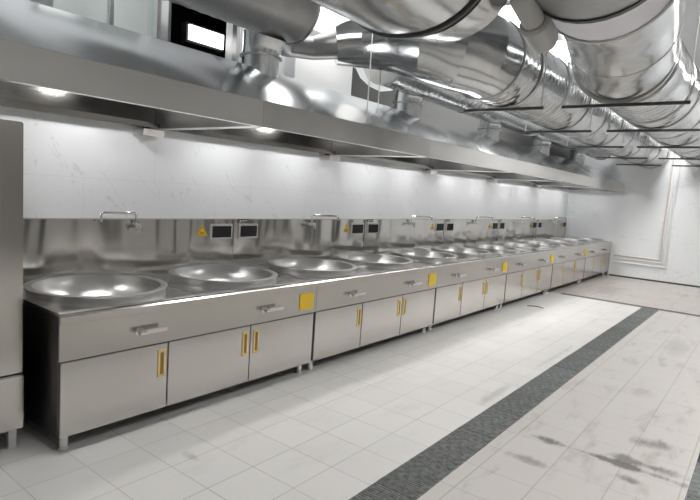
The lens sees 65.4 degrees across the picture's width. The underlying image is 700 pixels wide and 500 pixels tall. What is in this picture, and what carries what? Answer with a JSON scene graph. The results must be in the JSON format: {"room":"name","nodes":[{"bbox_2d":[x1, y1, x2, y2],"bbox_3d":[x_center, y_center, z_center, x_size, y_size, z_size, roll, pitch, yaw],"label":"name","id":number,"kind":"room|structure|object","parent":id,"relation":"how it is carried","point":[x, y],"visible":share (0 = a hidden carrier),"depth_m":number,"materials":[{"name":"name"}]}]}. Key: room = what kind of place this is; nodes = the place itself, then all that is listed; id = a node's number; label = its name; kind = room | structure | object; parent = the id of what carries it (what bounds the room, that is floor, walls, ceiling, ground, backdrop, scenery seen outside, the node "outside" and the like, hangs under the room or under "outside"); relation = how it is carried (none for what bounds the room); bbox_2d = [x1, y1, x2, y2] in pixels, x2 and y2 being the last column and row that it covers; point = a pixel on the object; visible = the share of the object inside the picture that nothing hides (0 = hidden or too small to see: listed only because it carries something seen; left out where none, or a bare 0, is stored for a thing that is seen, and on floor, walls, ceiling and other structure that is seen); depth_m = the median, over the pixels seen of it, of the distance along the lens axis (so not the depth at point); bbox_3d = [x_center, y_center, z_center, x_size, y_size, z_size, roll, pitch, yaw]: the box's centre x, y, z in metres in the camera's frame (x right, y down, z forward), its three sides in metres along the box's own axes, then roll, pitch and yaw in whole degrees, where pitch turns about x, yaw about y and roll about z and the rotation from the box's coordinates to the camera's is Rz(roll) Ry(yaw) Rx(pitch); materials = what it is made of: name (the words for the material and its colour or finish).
{"room":"commercial kitchen","nodes":[
{"label":"commercial kitchen","id":0,"kind":"room"},
{"bbox_2d":[0,0,568,219],"bbox_3d":[0.363,-1.137,7.057,0.180,3.900,16.040,9,8,37],"label":"wall","id":1,"kind":"structure","parent":0,"point":[74,167],"depth_m":5.00,"materials":[{"name":"stone"}]},
{"bbox_2d":[50,0,161,38],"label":"window","id":2,"kind":"structure","parent":1,"relation":"in","point":[139,16],"depth_m":4.14,"materials":[{"name":"clear glass"}]},
{"bbox_2d":[23,219,234,277],"bbox_3d":[-1.745,-0.039,4.349,0.042,0.416,2.071,9,8,37],"label":"backsplash","id":3,"kind":"structure","parent":1,"relation":"attached to","point":[50,246],"depth_m":4.23,"materials":[{"name":"metal"}]},
{"bbox_2d":[0,0,263,129],"bbox_3d":[-1.729,-1.264,3.110,1.255,0.840,2.218,9,8,37],"label":"exhaust hood","id":4,"kind":"object","parent":1,"relation":"attached to","point":[53,60],"visible":1,"depth_m":3.10,"materials":[{"name":"silver metal"}]},
{"bbox_2d":[133,127,164,137],"bbox_3d":[-1.584,-0.931,4.296,0.150,0.070,0.180,9,8,37],"label":"cup","id":5,"kind":"object","parent":4,"relation":"attached to","point":[144,131],"visible":1,"depth_m":4.25,"materials":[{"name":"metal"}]},
{"bbox_2d":[163,0,320,44],"bbox_3d":[-1.866,-1.831,2.554,0.554,0.554,4.665,9,8,37],"label":"duct","id":6,"kind":"object","parent":4,"relation":"on","point":[291,22],"visible":0.96,"depth_m":3.98,"materials":[{"name":"grey metal"}]},
{"bbox_2d":[168,1,239,61],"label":"window","id":7,"kind":"structure","parent":1,"relation":"in","point":[177,14],"depth_m":5.72,"materials":[{"name":"white plaster"},{"name":"clear glass"},{"name":"aluminium"}]},
{"bbox_2d":[181,21,223,52],"bbox_3d":[-1.349,-1.958,5.034,0.100,0.170,0.420,9,8,37],"label":"box light","id":8,"kind":"object","parent":7,"relation":"in","point":[192,34],"visible":1,"depth_m":4.97,"materials":[{"name":"white plastic"}]},
{"bbox_2d":[188,24,223,49],"bbox_3d":[-1.318,-1.953,5.009,0.020,0.130,0.380,9,8,37],"label":"diffuser","id":9,"kind":"object","parent":8,"relation":"attached to","point":[198,35],"depth_m":5.00,"materials":[{"name":"white plastic"}]},
{"bbox_2d":[160,29,429,156],"bbox_3d":[-0.367,-1.360,4.860,1.255,0.840,2.218,9,8,37],"label":"exhaust hood","id":10,"kind":"object","parent":1,"relation":"attached to","point":[297,114],"visible":0.73,"depth_m":4.47,"materials":[{"name":"silver metal"}]},
{"bbox_2d":[319,154,339,160],"bbox_3d":[-0.222,-1.027,6.046,0.150,0.070,0.180,9,8,37],"label":"cup","id":11,"kind":"object","parent":10,"relation":"attached to","point":[327,157],"visible":0.97,"depth_m":6.00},
{"bbox_2d":[233,219,365,261],"bbox_3d":[-0.472,-0.128,5.985,0.042,0.416,2.071,9,8,37],"label":"backsplash","id":12,"kind":"structure","parent":1,"relation":"attached to","point":[277,238],"depth_m":5.82,"materials":[{"name":"metal"}]},
{"bbox_2d":[285,57,352,94],"bbox_3d":[-0.318,-1.816,5.774,0.140,0.430,0.920,9,8,37],"label":"window","id":13,"kind":"structure","parent":1,"relation":"attached to","point":[323,73],"depth_m":5.68,"materials":[{"name":"white glass"}]},
{"bbox_2d":[363,220,444,251],"bbox_3d":[0.801,-0.218,7.621,0.042,0.416,2.071,9,8,37],"label":"backsplash","id":14,"kind":"structure","parent":1,"relation":"attached to","point":[392,234],"depth_m":7.49,"materials":[{"name":"metal"}]},
{"bbox_2d":[342,91,514,172],"bbox_3d":[0.995,-1.456,6.610,1.255,0.840,2.218,9,8,37],"label":"exhaust hood","id":15,"kind":"object","parent":1,"relation":"attached to","point":[451,148],"visible":0.61,"depth_m":6.31,"materials":[{"name":"silver metal"}]},
{"bbox_2d":[422,169,436,173],"bbox_3d":[1.140,-1.123,7.797,0.150,0.070,0.180,9,8,37],"label":"cup","id":16,"kind":"object","parent":15,"relation":"attached to","point":[426,171],"visible":0.9,"depth_m":7.74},
{"bbox_2d":[364,68,610,159],"bbox_3d":[2.992,-2.104,8.811,0.554,0.554,8.625,9,8,37],"label":"duct","id":17,"kind":"object","parent":15,"relation":"on","point":[455,101],"visible":0.37,"depth_m":6.66,"materials":[{"name":"grey metal"}]},
{"bbox_2d":[351,67,570,158],"bbox_3d":[2.694,-2.489,9.664,0.006,1.460,8.950,9,8,37],"label":"trim","id":18,"kind":"structure","parent":1,"relation":"attached to","point":[359,88],"depth_m":8.08,"materials":[{"name":"grey"}]},
{"bbox_2d":[443,220,498,244],"bbox_3d":[2.075,-0.308,9.257,0.042,0.416,2.071,9,8,37],"label":"backsplash","id":19,"kind":"structure","parent":1,"relation":"attached to","point":[464,231],"depth_m":9.15,"materials":[{"name":"metal"}]},
{"bbox_2d":[430,120,565,181],"bbox_3d":[2.357,-1.552,8.361,1.255,0.840,2.218,9,8,37],"label":"exhaust hood","id":20,"kind":"object","parent":1,"relation":"attached to","point":[530,165],"visible":0.43,"depth_m":8.06,"materials":[{"name":"silver metal"}]},
{"bbox_2d":[487,178,498,182],"bbox_3d":[2.502,-1.219,9.547,0.150,0.070,0.180,9,8,37],"label":"cup","id":21,"kind":"object","parent":20,"relation":"attached to","point":[492,180],"visible":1,"depth_m":9.49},
{"bbox_2d":[497,220,536,240],"bbox_3d":[3.348,-0.397,10.894,0.042,0.416,2.071,9,8,37],"label":"backsplash","id":22,"kind":"structure","parent":1,"relation":"attached to","point":[513,230],"depth_m":10.80,"materials":[{"name":"metal"}]},
{"bbox_2d":[498,138,599,187],"bbox_3d":[3.720,-1.648,10.111,1.255,0.840,2.218,9,8,37],"label":"exhaust hood","id":23,"kind":"object","parent":1,"relation":"attached to","point":[575,176],"visible":0.44,"depth_m":9.81,"materials":[{"name":"silver metal"}]},
{"bbox_2d":[536,220,566,237],"bbox_3d":[4.621,-0.487,12.530,0.042,0.416,2.071,9,8,37],"label":"backsplash","id":24,"kind":"structure","parent":1,"relation":"attached to","point":[549,229],"depth_m":12.45,"materials":[{"name":"metal"}]},
{"bbox_2d":[539,151,624,192],"bbox_3d":[5.082,-1.744,11.862,1.255,0.840,2.218,9,8,37],"label":"exhaust hood","id":25,"kind":"object","parent":1,"relation":"attached to","point":[608,183],"visible":0.4,"depth_m":11.54,"materials":[{"name":"metal"}]},
{"bbox_2d":[0,274,699,499],"bbox_3d":[3.249,1.287,4.944,7.500,0.060,16.040,9,8,37],"label":"floor","id":26,"kind":"structure","parent":0,"point":[626,426],"depth_m":3.70,"materials":[{"name":"tile"}]},
{"bbox_2d":[0,119,23,448],"bbox_3d":[-2.460,0.193,2.760,0.800,1.800,1.185,9,8,37],"label":"tall cabinet","id":27,"kind":"object","parent":26,"relation":"on","point":[11,132],"visible":1,"depth_m":2.93,"materials":[{"name":"metal"}]},
{"bbox_2d":[20,211,317,450],"bbox_3d":[-1.327,0.394,4.047,1.169,1.280,2.072,9,8,37],"label":"range","id":28,"kind":"object","parent":26,"relation":"on","point":[123,318],"visible":1,"depth_m":3.74,"materials":[{"name":"metal"}]},
{"bbox_2d":[23,264,312,317],"bbox_3d":[-1.341,0.244,4.050,1.050,0.025,2.069,9,8,37],"label":"countertop","id":29,"kind":"structure","parent":28,"relation":"on","point":[173,290],"depth_m":3.81,"materials":[{"name":"metal"}]},
{"bbox_2d":[302,295,311,306],"bbox_3d":[-0.352,0.413,4.447,0.001,0.085,0.120,9,8,37],"label":"print","id":30,"kind":"object","parent":28,"relation":"attached to","point":[306,299],"depth_m":4.45,"materials":[{"name":"yellow paper"}]},
{"bbox_2d":[233,214,438,369],"bbox_3d":[-0.053,0.304,5.683,1.169,1.280,2.072,9,8,37],"label":"range","id":31,"kind":"object","parent":26,"relation":"on","point":[363,298],"visible":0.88,"depth_m":5.47,"materials":[{"name":"metal"}]},
{"bbox_2d":[239,257,432,279],"bbox_3d":[-0.068,0.154,5.686,1.050,0.025,2.069,9,8,37],"label":"countertop","id":32,"kind":"structure","parent":31,"relation":"on","point":[359,270],"depth_m":5.34,"materials":[{"name":"metal"}]},
{"bbox_2d":[349,291,365,296],"bbox_3d":[0.070,0.397,4.947,0.061,0.052,0.191,9,8,37],"label":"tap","id":33,"kind":"object","parent":31,"relation":"on","point":[351,293],"depth_m":4.93,"materials":[{"name":"silver metal"}]},
{"bbox_2d":[409,281,421,285],"bbox_3d":[0.693,0.353,5.748,0.061,0.052,0.191,9,8,37],"label":"tap","id":34,"kind":"object","parent":31,"relation":"on","point":[411,283],"depth_m":5.73,"materials":[{"name":"silver metal"}]},
{"bbox_2d":[349,481,415,499],"bbox_3d":[0.090,1.295,2.691,0.247,0.033,0.497,9,8,37],"label":"drain grate","id":35,"kind":"object","parent":26,"relation":"on","point":[377,490],"visible":1,"depth_m":2.83,"materials":[{"name":"grey metal"}]},
{"bbox_2d":[377,450,459,499],"bbox_3d":[0.397,1.274,3.085,0.247,0.034,0.497,9,8,37],"label":"drain grate","id":36,"kind":"object","parent":26,"relation":"on","point":[419,474],"visible":0.81,"depth_m":3.06,"materials":[{"name":"grey metal"}]},
{"bbox_2d":[363,215,509,330],"bbox_3d":[1.220,0.215,7.319,1.169,1.280,2.072,9,8,37],"label":"range","id":37,"kind":"object","parent":26,"relation":"on","point":[470,280],"visible":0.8,"depth_m":7.14,"materials":[{"name":"metal"}]},
{"bbox_2d":[380,249,503,263],"bbox_3d":[1.205,0.064,7.323,1.050,0.025,2.069,9,8,37],"label":"countertop","id":38,"kind":"structure","parent":37,"relation":"on","point":[492,254],"depth_m":7.03,"materials":[{"name":"metal"}]},
{"bbox_2d":[455,273,466,277],"bbox_3d":[1.343,0.308,6.584,0.061,0.052,0.191,9,8,37],"label":"tap","id":39,"kind":"object","parent":37,"relation":"on","point":[457,275],"depth_m":6.57,"materials":[{"name":"silver metal"}]},
{"bbox_2d":[424,426,493,464],"bbox_3d":[0.703,1.253,3.479,0.247,0.034,0.497,9,8,37],"label":"drain grate","id":40,"kind":"object","parent":26,"relation":"on","point":[462,443],"visible":0.83,"depth_m":3.46,"materials":[{"name":"grey metal"}]},
{"bbox_2d":[461,407,521,438],"bbox_3d":[1.010,1.232,3.874,0.247,0.034,0.497,9,8,37],"label":"drain grate","id":41,"kind":"object","parent":26,"relation":"on","point":[492,422],"visible":0.88,"depth_m":3.86,"materials":[{"name":"grey metal"}]},
{"bbox_2d":[443,216,554,308],"bbox_3d":[2.493,0.125,8.956,1.169,1.280,2.072,9,8,37],"label":"range","id":42,"kind":"object","parent":26,"relation":"on","point":[529,272],"visible":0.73,"depth_m":8.80,"materials":[{"name":"metal"}]},
{"bbox_2d":[463,246,549,254],"bbox_3d":[2.478,-0.025,8.959,1.050,0.025,2.069,9,8,37],"label":"countertop","id":43,"kind":"structure","parent":42,"relation":"on","point":[521,251],"depth_m":8.73,"materials":[{"name":"metal"}]},
{"bbox_2d":[491,390,544,416],"bbox_3d":[1.317,1.208,4.268,0.247,0.033,0.497,9,8,37],"label":"drain grate","id":44,"kind":"object","parent":26,"relation":"on","point":[516,402],"visible":0.87,"depth_m":4.25,"materials":[{"name":"grey metal"}]},
{"bbox_2d":[516,377,563,398],"bbox_3d":[1.624,1.187,4.662,0.247,0.033,0.497,8,8,37],"label":"drain grate","id":45,"kind":"object","parent":26,"relation":"on","point":[539,387],"visible":0.84,"depth_m":4.65,"materials":[{"name":"grey metal"}]},
{"bbox_2d":[497,217,587,293],"bbox_3d":[3.766,0.035,10.592,1.169,1.280,2.072,9,8,37],"label":"range","id":46,"kind":"object","parent":26,"relation":"on","point":[569,257],"visible":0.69,"depth_m":10.45,"materials":[{"name":"metal"}]},
{"bbox_2d":[536,365,578,383],"bbox_3d":[1.930,1.167,5.056,0.247,0.033,0.497,9,8,37],"label":"drain grate","id":47,"kind":"object","parent":26,"relation":"on","point":[558,374],"visible":0.75,"depth_m":5.05,"materials":[{"name":"grey metal"}]},
{"bbox_2d":[554,355,592,371],"bbox_3d":[2.237,1.144,5.450,0.247,0.034,0.497,9,8,37],"label":"drain grate","id":48,"kind":"object","parent":26,"relation":"on","point":[569,362],"visible":0.87,"depth_m":5.44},
{"bbox_2d":[536,217,611,282],"bbox_3d":[5.039,-0.054,12.228,1.169,1.280,2.072,9,8,37],"label":"range","id":49,"kind":"object","parent":26,"relation":"on","point":[598,250],"visible":0.51,"depth_m":12.10,"materials":[{"name":"metal"}]},
{"bbox_2d":[570,347,604,360],"bbox_3d":[2.544,1.124,5.845,0.247,0.033,0.497,8,7,37],"label":"drain grate","id":50,"kind":"object","parent":26,"relation":"on","point":[583,352],"visible":0.82,"depth_m":5.83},
{"bbox_2d":[582,339,615,351],"bbox_3d":[2.851,1.101,6.239,0.247,0.034,0.497,8,7,37],"label":"drain grate","id":51,"kind":"object","parent":26,"relation":"on","point":[595,344],"visible":0.84,"depth_m":6.23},
{"bbox_2d":[600,244,611,274],"bbox_3d":[5.668,0.137,13.117,1.070,0.795,0.073,9,8,37],"label":"filler panel","id":52,"kind":"object","parent":26,"relation":"on","point":[605,273],"visible":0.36,"depth_m":12.81,"materials":[{"name":"metal"}]},
{"bbox_2d":[594,332,624,343],"bbox_3d":[3.157,1.080,6.633,0.247,0.033,0.497,9,8,37],"label":"drain grate","id":53,"kind":"object","parent":26,"relation":"on","point":[604,336],"visible":0.77,"depth_m":6.62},
{"bbox_2d":[605,326,632,335],"bbox_3d":[3.464,1.058,7.027,0.247,0.034,0.497,9,8,37],"label":"drain grate","id":54,"kind":"object","parent":26,"relation":"on","point":[613,330],"visible":0.84,"depth_m":7.02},
{"bbox_2d":[614,321,640,329],"bbox_3d":[3.771,1.038,7.422,0.247,0.033,0.497,8,7,37],"label":"drain grate","id":55,"kind":"object","parent":26,"relation":"on","point":[623,324],"visible":0.77,"depth_m":7.42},
{"bbox_2d":[562,293,699,316],"bbox_3d":[6.051,1.129,7.967,5.790,0.009,0.140,9,8,37],"label":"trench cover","id":56,"kind":"object","parent":26,"relation":"on","point":[562,293],"visible":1,"depth_m":9.04,"materials":[{"name":"grey metal"}]},
{"bbox_2d":[622,316,646,323],"bbox_3d":[4.078,1.015,7.816,0.247,0.034,0.497,8,8,37],"label":"drain grate","id":57,"kind":"object","parent":26,"relation":"on","point":[632,319],"visible":0.79,"depth_m":7.80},
{"bbox_2d":[629,311,652,318],"bbox_3d":[4.385,0.995,8.210,0.247,0.033,0.497,9,8,37],"label":"drain grate","id":58,"kind":"object","parent":26,"relation":"on","point":[635,314],"visible":0.74,"depth_m":8.21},
{"bbox_2d":[637,307,658,314],"bbox_3d":[4.691,0.973,8.604,0.247,0.033,0.497,9,8,37],"label":"drain grate","id":59,"kind":"object","parent":26,"relation":"on","point":[642,309],"visible":0.8,"depth_m":8.60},
{"bbox_2d":[685,493,699,499],"bbox_3d":[1.835,1.406,2.791,0.247,0.033,0.497,9,8,37],"label":"drain grate","id":60,"kind":"object","parent":26,"relation":"on","point":[688,496],"visible":1,"depth_m":3.02,"materials":[{"name":"grey metal"}]},
{"bbox_2d":[687,462,699,496],"bbox_3d":[2.141,1.384,3.186,0.247,0.033,0.497,9,8,37],"label":"drain grate","id":61,"kind":"object","parent":26,"relation":"on","point":[694,487],"visible":0.94,"depth_m":3.18,"materials":[{"name":"grey metal"}]},
{"bbox_2d":[507,0,699,72],"bbox_3d":[3.509,-2.663,4.525,7.830,0.100,16.340,9,8,37],"label":"ceiling","id":62,"kind":"structure","parent":0,"point":[689,27],"depth_m":7.04,"materials":[{"name":"white paint"}]},
{"bbox_2d":[314,7,348,32],"bbox_3d":[-0.135,-2.562,5.286,0.540,0.760,1.040,9,8,37],"label":"hanging light","id":63,"kind":"object","parent":62,"relation":"hanging from","point":[327,18],"visible":0.05,"depth_m":5.15,"materials":[{"name":"white"}]},
{"bbox_2d":[365,33,372,120],"bbox_3d":[0.201,-1.973,4.600,0.031,1.736,0.036,9,8,37],"label":"rod","id":64,"kind":"object","parent":62,"relation":"hanging from","point":[366,118],"visible":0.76,"depth_m":4.65,"materials":[{"name":"grey metal"}]},
{"bbox_2d":[376,71,380,111],"bbox_3d":[0.319,-2.110,5.173,0.031,1.571,0.036,9,8,37],"label":"rod","id":65,"kind":"object","parent":62,"relation":"hanging from","point":[377,110],"visible":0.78,"depth_m":5.24,"materials":[{"name":"grey metal"}]},
{"bbox_2d":[308,0,507,42],"bbox_3d":[-0.702,-1.873,1.746,1.121,1.405,5.222,9,8,37],"label":"duct","id":66,"kind":"object","parent":62,"relation":"hanging from","point":[432,21],"visible":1,"depth_m":3.00,"materials":[{"name":"grey metal"}]},
{"bbox_2d":[463,53,546,111],"bbox_3d":[1.606,-2.135,5.527,0.850,1.420,0.032,9,8,37],"label":"hanger","id":67,"kind":"object","parent":62,"relation":"hanging from","point":[510,108],"visible":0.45,"depth_m":5.45,"materials":[{"name":"grey metal"}]},
{"bbox_2d":[280,14,671,168],"bbox_3d":[3.094,-2.027,8.290,1.763,0.778,10.661,9,8,37],"label":"duct","id":68,"kind":"object","parent":67,"relation":"hanging from","point":[495,66],"visible":0.72,"depth_m":4.93,"materials":[{"name":"grey metal"}]},
{"bbox_2d":[499,3,519,26],"bbox_3d":[2.194,-2.958,7.028,0.650,0.029,1.250,9,8,37],"label":"recessed light","id":69,"kind":"object","parent":62,"relation":"in","point":[507,12],"visible":0.02,"depth_m":6.81,"materials":[{"name":"silver metal"}]},
{"bbox_2d":[523,98,593,132],"bbox_3d":[2.698,-2.212,6.931,0.850,1.420,0.032,9,8,37],"label":"hanger","id":70,"kind":"object","parent":62,"relation":"hanging from","point":[591,102],"visible":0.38,"depth_m":6.89,"materials":[{"name":"grey metal"}]},
{"bbox_2d":[550,38,570,62],"bbox_3d":[3.207,-3.029,8.329,0.650,0.029,1.250,9,8,37],"label":"recessed light","id":71,"kind":"object","parent":62,"relation":"in","point":[560,49],"visible":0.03,"depth_m":8.27,"materials":[{"name":"silver metal"}]},
{"bbox_2d":[566,120,625,147],"bbox_3d":[3.833,-2.292,8.389,0.850,1.420,0.032,9,8,37],"label":"hanger","id":72,"kind":"object","parent":62,"relation":"hanging from","point":[624,121],"visible":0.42,"depth_m":8.36,"materials":[{"name":"grey metal"}]},
{"bbox_2d":[596,135,648,158],"bbox_3d":[4.999,-2.374,9.887,0.850,1.420,0.032,9,8,37],"label":"hanger","id":73,"kind":"object","parent":62,"relation":"hanging from","point":[615,157],"visible":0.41,"depth_m":9.85,"materials":[{"name":"grey metal"}]},
{"bbox_2d":[561,8,699,108],"bbox_3d":[2.499,-1.999,4.840,1.060,1.420,0.032,9,8,37],"label":"hanger","id":74,"kind":"object","parent":62,"relation":"hanging from","point":[628,102],"visible":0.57,"depth_m":4.86,"materials":[{"name":"grey metal"}]},
{"bbox_2d":[535,0,699,168],"bbox_3d":[4.050,-2.104,6.797,1.169,1.382,11.863,8,8,35],"label":"duct","id":75,"kind":"object","parent":74,"relation":"hanging from","point":[619,50],"visible":0.88,"depth_m":4.13,"materials":[{"name":"grey metal"}]},
{"bbox_2d":[510,0,558,52],"bbox_3d":[1.039,-1.409,3.134,0.205,0.388,0.775,8,7,31],"label":"pipe","id":76,"kind":"object","parent":75,"relation":"attached to","point":[538,29],"visible":1,"depth_m":3.23,"materials":[{"name":"grey plastic"}]},
{"bbox_2d":[616,145,662,165],"bbox_3d":[5.981,-2.443,11.149,0.850,1.420,0.032,9,8,37],"label":"hanger","id":77,"kind":"object","parent":62,"relation":"hanging from","point":[644,164],"visible":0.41,"depth_m":11.13,"materials":[{"name":"grey metal"}]},
{"bbox_2d":[606,65,699,131],"bbox_3d":[3.591,-2.076,6.243,1.060,1.420,0.032,9,8,37],"label":"hanger","id":78,"kind":"object","parent":62,"relation":"hanging from","point":[662,129],"visible":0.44,"depth_m":6.27,"materials":[{"name":"grey metal"}]},
{"bbox_2d":[637,132,699,147],"bbox_3d":[4.726,-2.156,7.702,1.060,1.420,0.032,9,8,37],"label":"hanger","id":79,"kind":"object","parent":62,"relation":"hanging from","point":[638,146],"visible":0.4,"depth_m":7.84,"materials":[{"name":"grey metal"}]},
{"bbox_2d":[658,144,699,159],"bbox_3d":[5.892,-2.238,9.200,1.060,1.420,0.032,9,8,37],"label":"hanger","id":80,"kind":"object","parent":62,"relation":"hanging from","point":[683,158],"visible":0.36,"depth_m":9.38,"materials":[{"name":"grey metal"}]},
{"bbox_2d":[672,154,699,166],"bbox_3d":[6.874,-2.307,10.462,1.060,1.420,0.032,9,8,37],"label":"hanger","id":81,"kind":"object","parent":62,"relation":"hanging from","point":[692,165],"visible":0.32,"depth_m":10.69,"materials":[{"name":"grey metal"}]},
{"bbox_2d":[565,152,699,285],"bbox_3d":[8.276,-0.988,11.174,7.680,4.000,0.150,9,8,37],"label":"wall","id":82,"kind":"structure","parent":0,"point":[632,220],"depth_m":12.34,"materials":[{"name":"paint"}]},
{"bbox_2d":[614,153,673,260],"bbox_3d":[6.665,-1.501,12.273,0.970,3.398,0.050,9,8,37],"label":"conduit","id":83,"kind":"object","parent":82,"relation":"attached to","point":[659,259],"visible":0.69,"depth_m":12.09,"materials":[{"name":"beige"}]},
{"bbox_2d":[613,155,677,263],"bbox_3d":[6.690,-1.464,12.255,1.040,3.464,0.050,9,8,37],"label":"conduit","id":84,"kind":"object","parent":82,"relation":"attached to","point":[676,155],"visible":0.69,"depth_m":12.05,"materials":[{"name":"white paint"}]},
{"bbox_2d":[613,160,680,268],"bbox_3d":[6.714,-1.413,12.239,1.110,3.560,0.050,9,8,37],"label":"conduit","id":85,"kind":"object","parent":82,"relation":"attached to","point":[678,174],"visible":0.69,"depth_m":12.02,"materials":[{"name":"white paint"}]},
{"bbox_2d":[609,274,699,287],"bbox_3d":[8.610,0.960,10.918,6.380,0.035,0.012,9,8,37],"label":"baseboard","id":86,"kind":"structure","parent":82,"relation":"attached to","point":[609,274],"depth_m":12.26,"materials":[{"name":"grey"}]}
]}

